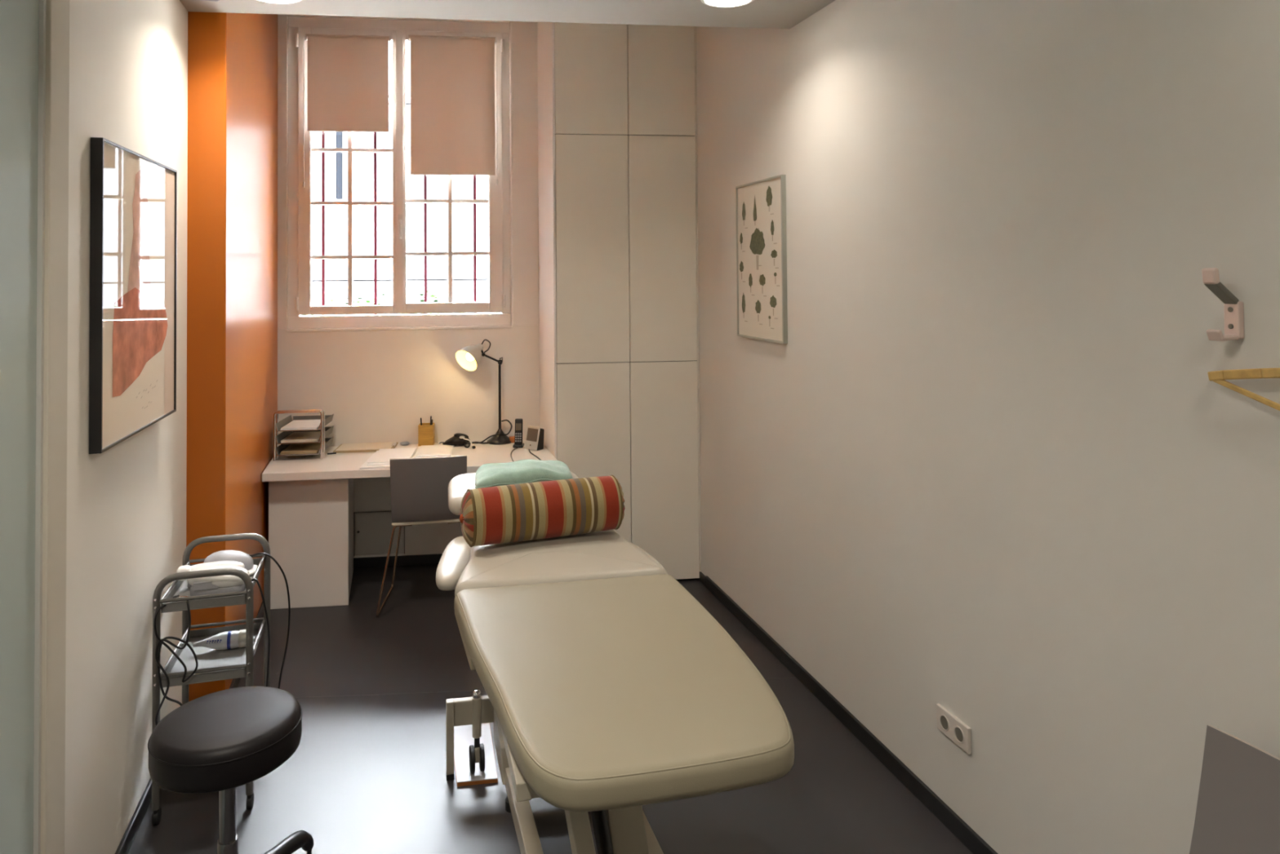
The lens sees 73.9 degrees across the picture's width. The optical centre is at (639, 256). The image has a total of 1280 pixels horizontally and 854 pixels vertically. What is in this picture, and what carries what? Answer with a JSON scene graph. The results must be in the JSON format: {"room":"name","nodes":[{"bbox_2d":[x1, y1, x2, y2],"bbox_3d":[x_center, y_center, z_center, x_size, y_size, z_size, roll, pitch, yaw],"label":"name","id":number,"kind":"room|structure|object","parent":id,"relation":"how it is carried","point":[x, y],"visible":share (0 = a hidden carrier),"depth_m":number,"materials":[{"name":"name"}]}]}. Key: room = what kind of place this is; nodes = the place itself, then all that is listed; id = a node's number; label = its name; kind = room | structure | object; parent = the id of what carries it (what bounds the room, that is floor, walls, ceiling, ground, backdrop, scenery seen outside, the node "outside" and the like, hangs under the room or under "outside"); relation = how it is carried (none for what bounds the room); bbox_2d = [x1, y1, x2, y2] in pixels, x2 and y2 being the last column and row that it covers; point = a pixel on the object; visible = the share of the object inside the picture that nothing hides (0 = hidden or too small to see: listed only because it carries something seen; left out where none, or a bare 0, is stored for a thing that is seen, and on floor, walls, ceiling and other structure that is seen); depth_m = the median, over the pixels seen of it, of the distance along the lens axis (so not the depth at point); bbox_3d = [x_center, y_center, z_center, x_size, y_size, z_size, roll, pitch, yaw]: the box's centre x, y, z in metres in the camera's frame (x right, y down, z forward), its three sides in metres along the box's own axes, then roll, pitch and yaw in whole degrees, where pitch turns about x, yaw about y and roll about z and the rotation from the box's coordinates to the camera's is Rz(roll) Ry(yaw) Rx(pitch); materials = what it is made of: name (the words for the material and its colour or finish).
{"room":"examination room","nodes":[
{"label":"examination room","id":0,"kind":"room"},
{"bbox_2d":[64,0,187,853],"bbox_3d":[-1.197,0.062,0.976,0.239,3.450,5.140,0,-1,-16],"label":"wall","id":1,"kind":"structure","parent":0,"point":[126,519],"depth_m":2.52,"materials":[{"name":"beige paint"}]},
{"bbox_2d":[0,0,45,853],"bbox_3d":[-1.117,0.288,1.056,0.038,3.000,1.939,0,-1,-17],"label":"door","id":2,"kind":"structure","parent":1,"relation":"in","point":[22,22],"depth_m":1.88,"materials":[{"name":"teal glass"}]},
{"bbox_2d":[40,0,69,853],"bbox_3d":[-1.412,0.262,2.046,0.027,3.100,0.125,0,-1,-16],"label":"trim","id":3,"kind":"structure","parent":1,"relation":"attached to","point":[57,11],"depth_m":2.03,"materials":[{"name":"beige paint"}]},
{"bbox_2d":[88,137,177,453],"bbox_3d":[-1.575,0.112,2.677,0.030,0.859,0.751,0,-1,-15],"label":"framed print","id":4,"kind":"object","parent":1,"relation":"attached to","point":[132,346],"visible":1,"depth_m":2.55,"materials":[{"name":"black paper"}]},
{"bbox_2d":[115,600,263,853],"bbox_3d":[-1.706,1.810,3.329,0.171,0.062,2.520,0,-1,-17],"label":"baseboard","id":5,"kind":"structure","parent":1,"relation":"attached to","point":[136,820],"depth_m":2.72,"materials":[{"name":"black"}]},
{"bbox_2d":[186,11,277,702],"bbox_3d":[-2.115,0.141,4.346,0.339,3.450,1.931,0,-1,-16],"label":"wall","id":6,"kind":"structure","parent":0,"point":[232,202],"depth_m":3.59,"materials":[{"name":"orange paint"}]},
{"bbox_2d":[277,14,539,557],"bbox_3d":[-1.091,0.155,5.417,2.980,3.450,0.296,0,-1,-7],"label":"wall","id":7,"kind":"structure","parent":0,"point":[378,386],"depth_m":5.22,"materials":[{"name":"white paint"}]},
{"bbox_2d":[321,131,324,147],"bbox_3d":[-2.064,-0.764,5.554,0.015,0.102,0.019,0,-1,-7],"label":"bar","id":8,"kind":"object","parent":7,"relation":"in","point":[322,132],"depth_m":5.55,"materials":[{"name":"red metal"}]},
{"bbox_2d":[311,151,347,306],"bbox_3d":[-2.018,-0.183,5.547,0.220,0.998,0.019,0,-1,-7],"label":"bar","id":9,"kind":"object","parent":7,"relation":"in","point":[322,280],"depth_m":5.54,"materials":[{"name":"red metal"}]},
{"bbox_2d":[352,205,392,305],"bbox_3d":[-1.749,-0.010,5.577,0.248,0.646,0.019,0,-1,-7],"label":"bar","id":10,"kind":"object","parent":7,"relation":"in","point":[375,280],"depth_m":5.57,"materials":[{"name":"red metal"}]},
{"bbox_2d":[373,132,377,148],"bbox_3d":[-1.736,-0.765,5.595,0.016,0.102,0.019,0,-1,-7],"label":"bar","id":11,"kind":"object","parent":7,"relation":"in","point":[375,133],"depth_m":5.59,"materials":[{"name":"red metal"}]},
{"bbox_2d":[373,152,377,201],"bbox_3d":[-1.735,-0.523,5.590,0.016,0.316,0.019,0,-1,-7],"label":"bar","id":12,"kind":"object","parent":7,"relation":"in","point":[375,153],"depth_m":5.58,"materials":[{"name":"red metal"}]},
{"bbox_2d":[353,510,404,555],"bbox_3d":[-1.581,1.675,5.163,0.301,0.264,0.017,0,-1,-7],"label":"access hatch","id":13,"kind":"object","parent":7,"relation":"attached to","point":[373,531],"visible":0.87,"depth_m":5.16,"materials":[{"name":"grey paint"}]},
{"bbox_2d":[353,553,442,568],"bbox_3d":[-1.385,1.847,5.186,1.540,0.062,0.014,0,-1,-7],"label":"baseboard","id":14,"kind":"structure","parent":7,"relation":"attached to","point":[419,559],"depth_m":5.17,"materials":[{"name":"black"}]},
{"bbox_2d":[286,17,513,331],"bbox_3d":[-1.479,-0.512,5.269,1.366,1.919,0.158,0,-1,-7],"label":"window","id":15,"kind":"structure","parent":7,"relation":"in","point":[500,298],"depth_m":5.25,"materials":[{"name":"white paint"}]},
{"bbox_2d":[302,33,391,187],"bbox_3d":[-1.786,-0.890,5.199,0.518,0.938,0.031,0,-1,-7],"label":"roller blind","id":16,"kind":"object","parent":15,"relation":"attached to","point":[348,75],"visible":1,"depth_m":5.19,"materials":[{"name":"beige fabric"}]},
{"bbox_2d":[408,35,497,185],"bbox_3d":[-1.158,-0.908,5.279,0.546,0.928,0.031,0,-1,-7],"label":"roller blind","id":17,"kind":"object","parent":15,"relation":"attached to","point":[452,78],"visible":1,"depth_m":5.27,"materials":[{"name":"beige fabric"}]},
{"bbox_2d":[423,174,426,199],"bbox_3d":[-1.418,-0.462,5.629,0.016,0.157,0.019,0,-1,-7],"label":"bar","id":18,"kind":"object","parent":7,"relation":"in","point":[424,175],"depth_m":5.62,"materials":[{"name":"red metal"}]},
{"bbox_2d":[405,203,448,302],"bbox_3d":[-1.405,-0.026,5.621,0.268,0.651,0.019,0,-1,-7],"label":"bar","id":19,"kind":"object","parent":7,"relation":"in","point":[425,279],"depth_m":5.61,"materials":[{"name":"red metal"}]},
{"bbox_2d":[452,175,488,302],"bbox_3d":[-1.128,-0.121,5.658,0.229,0.835,0.019,0,-1,-7],"label":"bar","id":20,"kind":"object","parent":7,"relation":"in","point":[474,279],"depth_m":5.65,"materials":[{"name":"red metal"}]},
{"bbox_2d":[179,0,835,29],"bbox_3d":[-0.254,-1.488,2.408,3.050,0.906,7.500,0,-1,-16],"label":"ceiling","id":21,"kind":"structure","parent":0,"point":[757,14],"depth_m":3.48,"materials":[{"name":"grey paint"}]},
{"bbox_2d":[200,0,219,1],"bbox_3d":[-1.663,-0.996,3.286,0.087,0.023,0.026,0,-1,-23],"label":"bracket","id":22,"kind":"object","parent":21,"relation":"attached to","point":[200,0],"visible":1,"depth_m":3.28,"materials":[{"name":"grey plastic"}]},
{"bbox_2d":[256,0,302,4],"bbox_3d":[-1.407,-0.999,3.261,0.216,0.016,0.216,0,-1,-16],"label":"recessed light","id":23,"kind":"object","parent":21,"relation":"in","point":[276,2],"visible":1,"depth_m":3.31,"materials":[{"name":"white plastic"}]},
{"bbox_2d":[259,0,294,3],"bbox_3d":[-1.407,-0.997,3.261,0.176,0.014,0.176,0,-1,-16],"label":"diffuser","id":24,"kind":"object","parent":23,"relation":"attached to","point":[264,1],"depth_m":3.31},
{"bbox_2d":[700,0,754,7],"bbox_3d":[0.347,-1.011,3.350,0.216,0.016,0.216,0,-1,-16],"label":"recessed light","id":25,"kind":"object","parent":21,"relation":"in","point":[717,3],"visible":1,"depth_m":3.37,"materials":[{"name":"white plastic"}]},
{"bbox_2d":[128,564,973,853],"bbox_3d":[-0.357,1.872,2.429,3.250,0.120,7.650,0,-1,-16],"label":"floor","id":26,"kind":"structure","parent":0,"point":[365,774],"depth_m":2.95,"materials":[{"name":"plastic"}]},
{"bbox_2d":[151,533,270,825],"bbox_3d":[-1.484,1.432,2.984,0.300,0.802,0.452,0,-1,-16],"label":"trolley","id":27,"kind":"object","parent":26,"relation":"on","point":[214,664],"visible":0.56,"depth_m":2.82,"materials":[{"name":"silver metal"}]},
{"bbox_2d":[155,599,191,725],"bbox_3d":[-1.508,1.331,2.760,0.103,0.436,0.065,0,-1,-16],"label":"cable","id":28,"kind":"object","parent":27,"relation":"hanging from","point":[188,600],"visible":0.93,"depth_m":2.73,"materials":[{"name":"black plastic"}]},
{"bbox_2d":[153,601,198,706],"bbox_3d":[-1.494,1.327,2.741,0.102,0.404,0.082,-1,-1,14],"label":"cable","id":29,"kind":"object","parent":27,"relation":"hanging from","point":[162,642],"visible":0.93,"depth_m":2.74,"materials":[{"name":"black plastic"}]},
{"bbox_2d":[172,594,195,602],"bbox_3d":[-1.502,1.129,2.804,0.064,0.036,0.035,0,-1,-16],"label":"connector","id":30,"kind":"object","parent":27,"relation":"on","point":[178,595],"visible":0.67,"depth_m":2.79,"materials":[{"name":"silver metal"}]},
{"bbox_2d":[176,560,244,587],"bbox_3d":[-1.502,1.112,2.987,0.216,0.082,0.089,0,-1,-16],"label":"cradle","id":31,"kind":"object","parent":27,"relation":"on","point":[186,567],"visible":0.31,"depth_m":2.97,"materials":[{"name":"white plastic"}]},
{"bbox_2d":[160,622,263,687],"bbox_3d":[-1.482,1.380,2.976,0.253,0.034,0.392,0,-1,-16],"label":"shelf","id":32,"kind":"object","parent":27,"relation":"attached to","point":[214,664],"depth_m":2.93,"materials":[{"name":"grey metal"}]},
{"bbox_2d":[160,557,263,613],"bbox_3d":[-1.484,1.140,2.981,0.253,0.034,0.392,0,-1,-16],"label":"shelf","id":33,"kind":"object","parent":27,"relation":"attached to","point":[180,588],"depth_m":2.81,"materials":[{"name":"grey metal"}]},
{"bbox_2d":[186,564,248,599],"bbox_3d":[-1.425,1.100,2.879,0.188,0.100,0.123,0,-1,-16],"label":"towel","id":34,"kind":"object","parent":27,"relation":"on","point":[228,583],"visible":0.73,"depth_m":2.83,"materials":[{"name":"white fabric"}]},
{"bbox_2d":[192,629,245,649],"bbox_3d":[-1.487,1.364,3.026,0.181,0.061,0.062,0,-1,-16],"label":"bottle","id":35,"kind":"object","parent":27,"relation":"on","point":[235,638],"visible":0.94,"depth_m":3.01,"materials":[{"name":"white plastic"}]},
{"bbox_2d":[204,550,257,575],"bbox_3d":[-1.492,1.116,3.105,0.184,0.090,0.112,0,-1,-16],"label":"grey massager","id":36,"kind":"object","parent":27,"relation":"on","point":[222,555],"visible":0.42,"depth_m":3.09,"materials":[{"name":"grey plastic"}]},
{"bbox_2d":[249,552,290,688],"bbox_3d":[-1.381,1.390,3.148,0.166,0.591,0.013,0,-1,-9],"label":"cable","id":37,"kind":"object","parent":36,"relation":"attached to","point":[257,553],"visible":0.85,"depth_m":3.16,"materials":[{"name":"black plastic"}]},
{"bbox_2d":[251,577,270,686],"bbox_3d":[-1.309,1.402,2.905,0.091,0.616,0.038,0,-1,-16],"label":"cable","id":38,"kind":"object","parent":27,"relation":"hanging from","point":[254,579],"visible":0.64,"depth_m":2.90,"materials":[{"name":"black plastic"}]},
{"bbox_2d":[147,685,313,853],"bbox_3d":[-1.053,1.496,2.179,0.677,0.632,0.658,0,-1,-16],"label":"stool","id":39,"kind":"object","parent":26,"relation":"on","point":[222,741],"visible":1,"depth_m":2.13,"materials":[{"name":"black leather"}]},
{"bbox_2d":[262,440,557,608],"bbox_3d":[-1.297,1.502,4.865,1.655,0.738,0.685,0,-1,-7],"label":"desk","id":40,"kind":"object","parent":26,"relation":"on","point":[311,497],"visible":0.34,"depth_m":4.55,"materials":[{"name":"white laminate"}]},
{"bbox_2d":[273,408,333,461],"bbox_3d":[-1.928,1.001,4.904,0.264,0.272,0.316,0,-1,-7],"label":"tray","id":41,"kind":"object","parent":40,"relation":"on","point":[277,425],"visible":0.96,"depth_m":4.81,"materials":[{"name":"silver metal"}]},
{"bbox_2d":[280,418,325,430],"bbox_3d":[-1.928,0.965,4.903,0.199,0.012,0.272,0,-1,-7],"label":"paper stack","id":42,"kind":"object","parent":41,"relation":"in","point":[297,424],"visible":0.79,"depth_m":4.85,"materials":[{"name":"white paper"}]},
{"bbox_2d":[280,441,326,454],"bbox_3d":[-1.927,1.098,4.900,0.202,0.016,0.274,0,-1,-8],"label":"paper stack","id":43,"kind":"object","parent":41,"relation":"in","point":[294,448],"visible":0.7,"depth_m":4.83,"materials":[{"name":"beige paper"}]},
{"bbox_2d":[280,431,325,443],"bbox_3d":[-1.927,1.035,4.901,0.200,0.012,0.273,0,-1,-8],"label":"paper stack","id":44,"kind":"object","parent":41,"relation":"in","point":[295,437],"visible":0.79,"depth_m":4.86,"materials":[{"name":"beige paper"}]},
{"bbox_2d":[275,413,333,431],"bbox_3d":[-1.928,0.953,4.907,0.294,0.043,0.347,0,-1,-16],"label":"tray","id":45,"kind":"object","parent":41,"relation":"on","point":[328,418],"depth_m":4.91,"materials":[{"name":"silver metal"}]},
{"bbox_2d":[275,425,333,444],"bbox_3d":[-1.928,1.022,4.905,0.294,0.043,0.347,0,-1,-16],"label":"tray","id":46,"kind":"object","parent":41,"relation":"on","point":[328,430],"depth_m":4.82,"materials":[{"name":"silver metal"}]},
{"bbox_2d":[333,441,398,453],"bbox_3d":[-1.629,1.129,5.068,0.335,0.022,0.215,0,-1,-7],"label":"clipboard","id":47,"kind":"object","parent":40,"relation":"on","point":[366,446],"visible":0.88,"depth_m":5.04,"materials":[{"name":"beige"}]},
{"bbox_2d":[359,447,416,469],"bbox_3d":[-1.389,1.119,4.738,0.242,0.024,0.424,0,-1,-6],"label":"pile","id":48,"kind":"object","parent":40,"relation":"on","point":[380,459],"visible":0.83,"depth_m":4.72,"materials":[{"name":"white paper"}]},
{"bbox_2d":[400,441,408,445],"bbox_3d":[-1.424,1.128,5.153,0.055,0.022,0.034,0,-1,-16],"label":"stapler","id":49,"kind":"object","parent":40,"relation":"on","point":[402,443],"visible":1,"depth_m":5.14,"materials":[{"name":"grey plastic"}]},
{"bbox_2d":[417,422,435,446],"bbox_3d":[-1.296,1.077,5.170,0.088,0.125,0.088,0,-1,-7],"label":"pen holder","id":50,"kind":"object","parent":40,"relation":"on","point":[426,432],"visible":1,"depth_m":5.13,"materials":[{"name":"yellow wood"}]},
{"bbox_2d":[413,444,453,457],"bbox_3d":[-1.197,1.130,4.970,0.206,0.008,0.303,0,-1,-9],"label":"loose papers","id":51,"kind":"object","parent":40,"relation":"on","point":[427,451],"visible":1,"depth_m":4.94,"materials":[{"name":"white paper"}]},
{"bbox_2d":[439,433,470,445],"bbox_3d":[-1.124,1.102,5.140,0.198,0.067,0.109,0,-1,-4],"label":"pouch","id":52,"kind":"object","parent":40,"relation":"on","point":[455,440],"visible":0.89,"depth_m":5.11,"materials":[{"name":"black"}]},
{"bbox_2d":[459,435,475,448],"bbox_3d":[-1.030,1.103,5.072,0.044,0.062,0.138,1,-2,-41],"label":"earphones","id":53,"kind":"object","parent":40,"relation":"on","point":[460,437],"visible":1,"depth_m":5.07,"materials":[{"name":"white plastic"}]},
{"bbox_2d":[469,441,488,444],"bbox_3d":[-0.978,1.127,5.165,0.119,0.015,0.016,0,-1,-2],"label":"charging cable","id":54,"kind":"object","parent":40,"relation":"on","point":[486,442],"visible":0.91,"depth_m":5.16,"materials":[{"name":"black plastic"}]},
{"bbox_2d":[455,339,511,444],"bbox_3d":[-0.941,0.820,5.175,0.356,0.632,0.186,0,-1,-29],"label":"desk lamp","id":55,"kind":"object","parent":40,"relation":"on","point":[468,357],"visible":0.95,"depth_m":5.17,"materials":[{"name":"black metal"}]},
{"bbox_2d":[475,342,483,351],"bbox_3d":[-0.991,0.561,5.191,0.059,0.069,0.069,-1,-1,20],"label":"socket","id":56,"kind":"object","parent":55,"relation":"attached to","point":[479,346],"depth_m":5.18,"materials":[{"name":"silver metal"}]},
{"bbox_2d":[509,435,514,443],"bbox_3d":[-0.778,1.119,5.220,0.044,0.035,0.040,0,-1,-16],"label":"box","id":57,"kind":"object","parent":40,"relation":"on","point":[511,437],"visible":0.56,"depth_m":5.20,"materials":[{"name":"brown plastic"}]},
{"bbox_2d":[512,418,524,448],"bbox_3d":[-0.724,1.050,5.078,0.060,0.165,0.065,0,-1,1],"label":"cordless phone","id":58,"kind":"object","parent":40,"relation":"on","point":[518,443],"visible":1,"depth_m":5.07,"materials":[{"name":"black plastic"}]},
{"bbox_2d":[524,425,544,450],"bbox_3d":[-0.621,1.063,5.010,0.100,0.135,0.072,-1,-2,39],"label":"clock radio","id":59,"kind":"object","parent":40,"relation":"on","point":[535,434],"visible":1,"depth_m":4.99,"materials":[{"name":"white plastic"}]},
{"bbox_2d":[376,454,466,616],"bbox_3d":[-1.128,1.445,4.601,0.544,0.829,0.536,0,-1,-11],"label":"shell chair","id":60,"kind":"object","parent":26,"relation":"on","point":[419,486],"visible":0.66,"depth_m":4.38,"materials":[{"name":"grey plastic"}]},
{"bbox_2d":[453,722,497,786],"bbox_3d":[-0.610,1.821,3.132,0.150,0.014,0.402,0,-1,-16],"label":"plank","id":61,"kind":"object","parent":26,"relation":"on","point":[463,735],"visible":0.64,"depth_m":3.08,"materials":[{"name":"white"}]},
{"bbox_2d":[295,677,795,697],"bbox_3d":[-0.581,1.838,3.620,2.519,0.001,0.005,0,-1,-4],"label":"trim","id":62,"kind":"structure","parent":26,"relation":"on","point":[778,677],"depth_m":3.59,"materials":[{"name":"grey plastic"}]},
{"bbox_2d":[435,471,794,853],"bbox_3d":[-0.231,1.377,2.797,0.825,0.884,2.215,0,-1,-16],"label":"table","id":63,"kind":"object","parent":26,"relation":"on","point":[611,691],"visible":0.84,"depth_m":2.21,"materials":[{"name":"beige leather"}]},
{"bbox_2d":[435,536,471,591],"bbox_3d":[-0.689,1.142,3.194,0.116,0.083,0.510,0,-1,-4],"label":"cushion","id":64,"kind":"object","parent":63,"relation":"on","point":[456,556],"depth_m":3.07,"materials":[{"name":"beige leather"}]},
{"bbox_2d":[448,471,578,515],"bbox_3d":[-0.526,1.005,3.649,0.589,0.099,0.435,0,-1,-16],"label":"cushion","id":65,"kind":"object","parent":63,"relation":"on","point":[459,485],"depth_m":3.57,"materials":[{"name":"beige leather"}]},
{"bbox_2d":[474,458,573,488],"bbox_3d":[-0.495,0.919,3.622,0.413,0.103,0.262,0,-1,-13],"label":"folded towel","id":66,"kind":"object","parent":63,"relation":"on","point":[522,471],"visible":0.76,"depth_m":3.53,"materials":[{"name":"green fabric"}]},
{"bbox_2d":[459,475,625,546],"bbox_3d":[-0.364,0.957,3.227,0.633,0.208,0.208,0,-1,-21],"label":"bolster","id":67,"kind":"object","parent":63,"relation":"on","point":[536,510],"visible":1,"depth_m":3.14,"materials":[{"name":"multicoloured fabric"}]},
{"bbox_2d":[454,528,665,596],"bbox_3d":[-0.331,1.105,3.114,0.710,0.090,0.624,0,-1,-16],"label":"cushion","id":68,"kind":"object","parent":63,"relation":"on","point":[603,554],"depth_m":2.97,"materials":[{"name":"beige leather"}]},
{"bbox_2d":[453,573,794,811],"bbox_3d":[-0.091,1.093,2.294,0.731,0.082,1.160,0,-1,-16],"label":"cushion","id":69,"kind":"object","parent":63,"relation":"on","point":[605,691],"depth_m":2.05,"materials":[{"name":"beige leather"}]},
{"bbox_2d":[628,541,667,574],"bbox_3d":[-0.006,1.177,3.281,0.100,0.079,0.480,0,-1,-22],"label":"cushion","id":70,"kind":"object","parent":63,"relation":"on","point":[644,552],"depth_m":3.24,"materials":[{"name":"beige leather"}]},
{"bbox_2d":[537,22,701,579],"bbox_3d":[-0.147,0.166,5.123,0.913,3.400,0.512,0,-1,-7],"label":"tall cabinet","id":71,"kind":"object","parent":26,"relation":"on","point":[618,201],"visible":0.91,"depth_m":4.88,"materials":[{"name":"white laminate"}]},
{"bbox_2d":[1189,724,1279,853],"bbox_3d":[0.982,1.362,1.466,0.536,0.829,0.544,0,-1,-18],"label":"shell chair","id":72,"kind":"object","parent":26,"relation":"on","point":[1237,811],"visible":1,"depth_m":1.66,"materials":[{"name":"grey plastic"}]},
{"bbox_2d":[695,0,1279,853],"bbox_3d":[1.096,0.077,2.552,0.140,3.450,6.900,0,-1,-16],"label":"wall","id":73,"kind":"structure","parent":0,"point":[990,468],"depth_m":2.42,"materials":[{"name":"white paint"}]},
{"bbox_2d":[735,174,787,343],"bbox_3d":[0.574,0.015,4.071,0.022,0.758,0.534,0,-1,-16],"label":"poster","id":74,"kind":"object","parent":73,"relation":"attached to","point":[760,205],"visible":1,"depth_m":4.04,"materials":[{"name":"white paper"}]},
{"bbox_2d":[697,571,998,853],"bbox_3d":[1.147,1.762,2.107,0.014,0.062,5.893,0,-1,-16],"label":"baseboard","id":75,"kind":"structure","parent":73,"relation":"attached to","point":[952,820],"depth_m":3.16,"materials":[{"name":"black"}]},
{"bbox_2d":[936,703,971,754],"bbox_3d":[0.984,1.479,2.674,0.014,0.079,0.160,0,-1,-16],"label":"wall socket","id":76,"kind":"object","parent":73,"relation":"attached to","point":[948,723],"visible":1,"depth_m":2.66,"materials":[{"name":"beige plastic"}]},
{"bbox_2d":[1201,267,1244,341],"bbox_3d":[1.209,0.098,1.768,0.076,0.151,0.034,0,-1,-16],"label":"coat hook","id":77,"kind":"object","parent":73,"relation":"attached to","point":[1233,317],"visible":1,"depth_m":1.76,"materials":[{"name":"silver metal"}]},
{"bbox_3d":[1.298,0.091,1.459,0.076,0.151,0.034,0,-1,-16],"label":"coat hook","id":78,"kind":"object","parent":73,"relation":"attached to","visible":0},
{"bbox_2d":[1207,367,1279,410],"bbox_3d":[1.291,0.216,1.454,0.038,0.179,0.703,0,-1,-16],"label":"clothes hanger","id":79,"kind":"object","parent":78,"relation":"hanging from","point":[1219,377],"visible":1,"depth_m":1.71,"materials":[{"name":"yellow wood"}]},
{"label":"outside","id":80,"kind":"structure","parent":0,"visible":0},
{"bbox_3d":[-2.605,1.220,9.058,28.000,0.100,7.100,0,-1,-16],"label":"ground","id":81,"kind":"structure","parent":80,"visible":0},
{"bbox_2d":[300,42,501,315],"bbox_3d":[-3.524,-1.157,12.232,28.000,4.800,0.400,0,-1,-16],"label":"wall","id":82,"kind":"structure","parent":81,"relation":"on","point":[335,215],"depth_m":12.02,"materials":[{"name":"grey stone"}]},
{"bbox_2d":[335,131,342,199],"bbox_3d":[-4.156,-2.182,11.762,0.090,2.760,0.088,0,-1,-16],"label":"drainpipe","id":83,"kind":"object","parent":82,"relation":"attached to","point":[339,135],"visible":0.42,"depth_m":11.71,"materials":[{"name":"blue"}]},
{"bbox_2d":[302,290,498,315],"bbox_3d":[-2.084,0.690,7.974,4.869,0.816,0.820,0,-1,-16],"label":"hedge","id":84,"kind":"object","parent":81,"relation":"on","point":[431,295],"visible":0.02,"depth_m":7.98,"materials":[{"name":"green plant"}]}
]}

